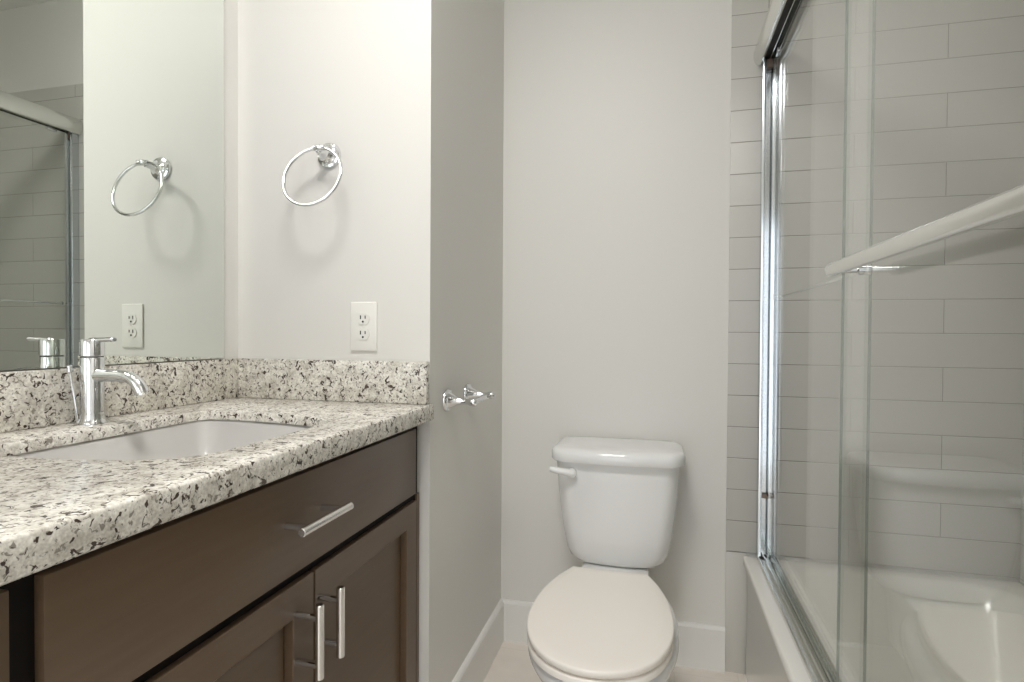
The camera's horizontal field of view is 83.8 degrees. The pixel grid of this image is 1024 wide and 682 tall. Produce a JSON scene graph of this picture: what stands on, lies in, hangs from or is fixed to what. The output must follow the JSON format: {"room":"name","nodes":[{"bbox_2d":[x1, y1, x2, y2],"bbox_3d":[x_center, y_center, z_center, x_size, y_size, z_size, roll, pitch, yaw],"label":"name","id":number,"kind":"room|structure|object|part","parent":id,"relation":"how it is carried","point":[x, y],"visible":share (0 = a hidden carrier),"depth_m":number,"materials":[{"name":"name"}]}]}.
{"room":"bathroom","nodes":[
{"label":"bathroom","id":0,"kind":"room"},
{"bbox_2d":[0,0,237,371],"bbox_3d":[-1.101,-0.192,0.338,0.100,2.600,2.519,1,1,14],"label":"wall","id":1,"kind":"structure","parent":0,"point":[230,6],"depth_m":1.51,"materials":[{"name":"white paint"}]},
{"bbox_2d":[0,0,223,370],"bbox_3d":[-0.911,-0.503,0.845,0.014,1.111,1.302,1,1,14],"label":"wall mirror","id":2,"kind":"object","parent":1,"relation":"attached to","point":[112,111],"visible":1,"depth_m":1.17,"materials":[{"name":"silver mirror"}]},
{"bbox_2d":[0,358,238,432],"bbox_3d":[-0.900,0.107,0.899,0.015,0.104,1.337,1,1,14],"label":"backsplash","id":3,"kind":"structure","parent":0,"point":[29,399],"depth_m":1.19,"materials":[{"name":"stone"}]},
{"bbox_2d":[238,0,503,681],"bbox_3d":[-0.437,-0.210,1.820,0.658,2.600,0.681,1,1,14],"label":"wall","id":4,"kind":"structure","parent":0,"point":[410,93],"depth_m":1.50,"materials":[{"name":"white paint"}]},
{"bbox_2d":[282,143,342,206],"bbox_3d":[-0.484,-0.418,1.424,0.166,0.185,0.104,1,1,14],"label":"towel ring","id":5,"kind":"object","parent":4,"relation":"attached to","point":[329,154],"visible":1,"depth_m":1.42,"materials":[{"name":"silver metal"}]},
{"bbox_2d":[238,358,428,404],"bbox_3d":[-0.468,0.101,1.468,0.540,0.104,0.020,1,1,14],"label":"backsplash","id":6,"kind":"structure","parent":4,"relation":"attached to","point":[401,382],"depth_m":1.45,"materials":[{"name":"stone"}]},
{"bbox_2d":[351,302,376,350],"bbox_3d":[-0.377,-0.037,1.451,0.074,0.125,0.009,1,1,14],"label":"electrical outlet","id":7,"kind":"object","parent":4,"relation":"attached to","point":[363,314],"visible":1,"depth_m":1.45,"materials":[{"name":"white plastic"}]},
{"bbox_2d":[357,329,368,339],"bbox_3d":[-0.378,-0.018,1.449,0.034,0.028,0.003,1,1,14],"label":"receptacle","id":8,"kind":"object","parent":7,"relation":"attached to","point":[362,334],"depth_m":1.45,"materials":[{"name":"white plastic"}]},
{"bbox_2d":[357,313,368,323],"bbox_3d":[-0.378,-0.057,1.448,0.034,0.028,0.003,1,1,14],"label":"receptacle","id":9,"kind":"object","parent":7,"relation":"attached to","point":[362,318],"depth_m":1.45,"materials":[{"name":"white plastic"}]},
{"bbox_2d":[442,383,494,411],"bbox_3d":[-0.113,0.157,1.598,0.087,0.062,0.232,1,1,14],"label":"toilet paper holder","id":10,"kind":"object","parent":4,"relation":"attached to","point":[472,396],"visible":1,"depth_m":1.51,"materials":[{"name":"silver metal"}]},
{"bbox_3d":[-0.134,0.159,1.516,0.087,0.062,0.062,1,1,14],"label":"post","id":11,"kind":"part","parent":10,"relation":"part of","materials":[{"name":"silver metal"}]},
{"bbox_3d":[-0.092,0.156,1.681,0.087,0.062,0.062,1,1,14],"label":"post","id":12,"kind":"part","parent":10,"relation":"part of","materials":[{"name":"silver metal"}]},
{"bbox_2d":[452,599,503,681],"bbox_3d":[-0.117,1.019,1.755,0.015,0.148,0.681,1,1,14],"label":"baseboard","id":13,"kind":"structure","parent":4,"relation":"attached to","point":[478,662],"depth_m":1.85,"materials":[{"name":"white paint"}]},
{"bbox_2d":[484,641,746,681],"bbox_3d":[0.064,1.164,0.411,2.347,0.100,3.400,1,1,14],"label":"floor","id":14,"kind":"structure","parent":0,"point":[512,663],"depth_m":1.88,"materials":[{"name":"beige tile"}]},
{"bbox_2d":[0,426,418,681],"bbox_3d":[-0.627,0.653,0.836,0.584,0.900,1.337,1,1,14],"label":"bathroom vanity","id":15,"kind":"object","parent":14,"relation":"on","point":[311,574],"visible":0.94,"depth_m":0.83,"materials":[{"name":"brown wood"}]},
{"bbox_3d":[-0.515,0.609,0.327,0.019,0.764,0.406,1,1,14],"label":"panel","id":16,"kind":"part","parent":15,"relation":"part of","materials":[{"name":"brown wood"}]},
{"bbox_2d":[0,358,433,585],"bbox_3d":[-0.633,0.129,0.831,0.568,0.144,1.337,1,1,14],"label":"countertop","id":17,"kind":"structure","parent":15,"relation":"on","point":[53,512],"depth_m":0.99,"materials":[{"name":"stone"}]},
{"bbox_2d":[66,337,148,424],"bbox_3d":[-0.750,0.075,1.069,0.157,0.164,0.054,1,1,14],"label":"sink faucet","id":18,"kind":"object","parent":17,"relation":"on","point":[93,375],"visible":1,"depth_m":1.07,"materials":[{"name":"silver metal"}]},
{"bbox_3d":[-0.822,0.099,1.066,0.020,0.108,0.010,0,1,3],"label":"drain lift rod","id":19,"kind":"part","parent":18,"relation":"part of","materials":[{"name":"silver metal"}]},
{"bbox_3d":[-0.772,-0.002,1.075,0.057,0.011,0.014,1,1,14],"label":"lever","id":20,"kind":"part","parent":18,"relation":"part of","materials":[{"name":"silver metal"}]},
{"bbox_3d":[-0.731,0.077,1.067,0.117,0.049,0.027,1,1,14],"label":"spout","id":21,"kind":"part","parent":18,"relation":"part of","materials":[{"name":"silver metal"}]},
{"bbox_2d":[10,419,309,459],"bbox_3d":[-0.571,0.249,1.009,0.404,0.140,0.508,1,1,14],"label":"undermount sink","id":22,"kind":"object","parent":17,"relation":"in","point":[199,437],"visible":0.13,"depth_m":1.18,"materials":[{"name":"white ceramic"}]},
{"bbox_3d":[-0.404,0.686,0.767,0.019,0.579,0.442,1,1,14],"label":"door","id":23,"kind":"part","parent":15,"relation":"part of","materials":[{"name":"brown wood"}]},
{"bbox_3d":[-0.336,0.292,0.895,0.042,0.012,0.012,1,1,14],"label":"post","id":24,"kind":"part","parent":15,"relation":"part of","materials":[{"name":"silver metal"}]},
{"bbox_3d":[-0.330,0.446,0.924,0.042,0.012,0.012,1,1,14],"label":"post","id":25,"kind":"part","parent":15,"relation":"part of","materials":[{"name":"silver metal"}]},
{"bbox_3d":[-0.331,0.523,0.925,0.042,0.012,0.012,1,1,14],"label":"post","id":26,"kind":"part","parent":15,"relation":"part of","materials":[{"name":"silver metal"}]},
{"bbox_3d":[-0.310,0.485,0.919,0.015,0.121,0.015,1,1,14],"label":"handle","id":27,"kind":"part","parent":15,"relation":"part of","materials":[{"name":"silver metal"}]},
{"bbox_3d":[-0.303,0.292,0.939,0.015,0.015,0.144,1,1,14],"label":"handle","id":28,"kind":"part","parent":15,"relation":"part of","materials":[{"name":"silver metal"}]},
{"bbox_3d":[-0.315,0.444,0.985,0.042,0.012,0.012,1,1,14],"label":"post","id":29,"kind":"part","parent":15,"relation":"part of","materials":[{"name":"silver metal"}]},
{"bbox_3d":[-0.315,0.521,0.986,0.042,0.012,0.012,1,1,14],"label":"post","id":30,"kind":"part","parent":15,"relation":"part of","materials":[{"name":"silver metal"}]},
{"bbox_3d":[-0.311,0.291,0.992,0.042,0.012,0.012,1,1,14],"label":"post","id":31,"kind":"part","parent":15,"relation":"part of","materials":[{"name":"silver metal"}]},
{"bbox_3d":[-0.294,0.483,0.980,0.015,0.121,0.015,1,1,14],"label":"handle","id":32,"kind":"part","parent":15,"relation":"part of","materials":[{"name":"silver metal"}]},
{"bbox_3d":[-0.296,0.681,1.192,0.019,0.579,0.425,1,1,14],"label":"door","id":33,"kind":"part","parent":15,"relation":"part of","materials":[{"name":"brown wood"}]},
{"bbox_2d":[527,436,685,681],"bbox_3d":[0.271,0.717,1.576,0.413,0.762,0.805,1,1,14],"label":"toilet","id":34,"kind":"object","parent":14,"relation":"on","point":[604,619],"visible":1,"depth_m":1.69,"materials":[{"name":"white ceramic"}]},
{"bbox_3d":[0.159,0.408,1.771,0.086,0.037,0.035,0,1,4],"label":"flush lever","id":35,"kind":"part","parent":34,"relation":"part of","materials":[{"name":"white ceramic"}]},
{"bbox_3d":[0.225,0.714,1.445,0.354,0.018,0.526,1,1,14],"label":"seat","id":36,"kind":"part","parent":34,"relation":"part of","materials":[{"name":"white plastic"}]},
{"bbox_3d":[0.226,0.692,1.444,0.356,0.018,0.528,1,1,14],"label":"seat lid","id":37,"kind":"part","parent":34,"relation":"part of","materials":[{"name":"white plastic"}]},
{"bbox_3d":[0.247,0.911,1.526,0.377,0.376,0.692,1,1,14],"label":"bowl","id":38,"kind":"part","parent":34,"relation":"part of","materials":[{"name":"white ceramic"}]},
{"bbox_3d":[0.342,0.541,1.849,0.385,0.337,0.223,1,1,14],"label":"tank","id":39,"kind":"part","parent":34,"relation":"part of","materials":[{"name":"white ceramic"}]},
{"bbox_3d":[0.342,0.355,1.839,0.413,0.045,0.250,1,1,14],"label":"tank lid","id":40,"kind":"part","parent":34,"relation":"part of","materials":[{"name":"white ceramic"}]},
{"bbox_2d":[743,556,1023,681],"bbox_3d":[0.916,0.914,0.952,0.762,0.394,1.711,1,1,14],"label":"bathtub","id":41,"kind":"object","parent":14,"relation":"on","point":[922,627],"visible":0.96,"depth_m":1.64,"materials":[{"name":"white ceramic"}]},
{"bbox_2d":[501,0,1023,625],"bbox_3d":[0.478,-0.207,1.990,2.347,2.600,0.100,1,1,14],"label":"wall","id":42,"kind":"structure","parent":0,"point":[617,113],"depth_m":1.96,"materials":[{"name":"white paint"}]},
{"bbox_2d":[501,598,724,672],"bbox_3d":[0.331,1.018,1.984,0.771,0.148,0.015,1,1,14],"label":"baseboard","id":43,"kind":"structure","parent":42,"relation":"attached to","point":[701,645],"depth_m":1.91,"materials":[{"name":"white paint"}]},
{"bbox_2d":[725,551,746,673],"bbox_3d":[0.739,0.896,1.884,0.066,0.401,0.006,1,1,14],"label":"wall tile strip","id":44,"kind":"object","parent":42,"relation":"attached to","point":[736,574],"visible":1,"depth_m":1.88,"materials":[{"name":"grey tile"}]},
{"bbox_2d":[753,0,841,681],"bbox_3d":[0.606,-0.115,1.017,0.085,1.658,1.712,1,1,14],"label":"shower door frame","id":45,"kind":"object","parent":42,"relation":"attached to","point":[779,11],"visible":0.99,"depth_m":1.81,"materials":[{"name":"silver metal"}]},
{"bbox_2d":[726,0,1023,577],"bbox_3d":[1.109,-0.207,1.775,0.818,1.810,0.006,1,1,14],"label":"tiled wall","id":46,"kind":"structure","parent":42,"relation":"attached to","point":[947,315],"depth_m":1.76,"materials":[{"name":"white tile"}]},
{"bbox_2d":[767,0,1023,681],"bbox_3d":[0.596,-0.102,1.015,0.110,1.576,1.666,1,1,14],"label":"door","id":47,"kind":"structure","parent":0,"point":[1008,204],"depth_m":0.96,"materials":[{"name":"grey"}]},
{"bbox_3d":[0.499,-0.097,0.625,0.005,1.576,0.861,1,1,14],"label":"glass panel","id":48,"kind":"part","parent":47,"relation":"part of","materials":[{"name":"grey"}]},
{"bbox_3d":[0.555,-0.117,0.937,0.040,0.018,0.018,1,1,14],"label":"post","id":49,"kind":"part","parent":47,"relation":"part of","materials":[{"name":"silver metal"}]},
{"bbox_3d":[1.170,-0.176,0.112,0.100,2.600,3.200,1,1,14],"label":"wall","id":50,"kind":"structure","parent":0,"visible":0},
{"bbox_2d":[1020,385,1023,583],"bbox_3d":[1.298,-0.188,0.840,0.010,1.820,1.714,1,1,14],"label":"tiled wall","id":51,"kind":"structure","parent":50,"relation":"attached to","point":[1022,492],"depth_m":1.68,"materials":[{"name":"grey tile"}]}
]}

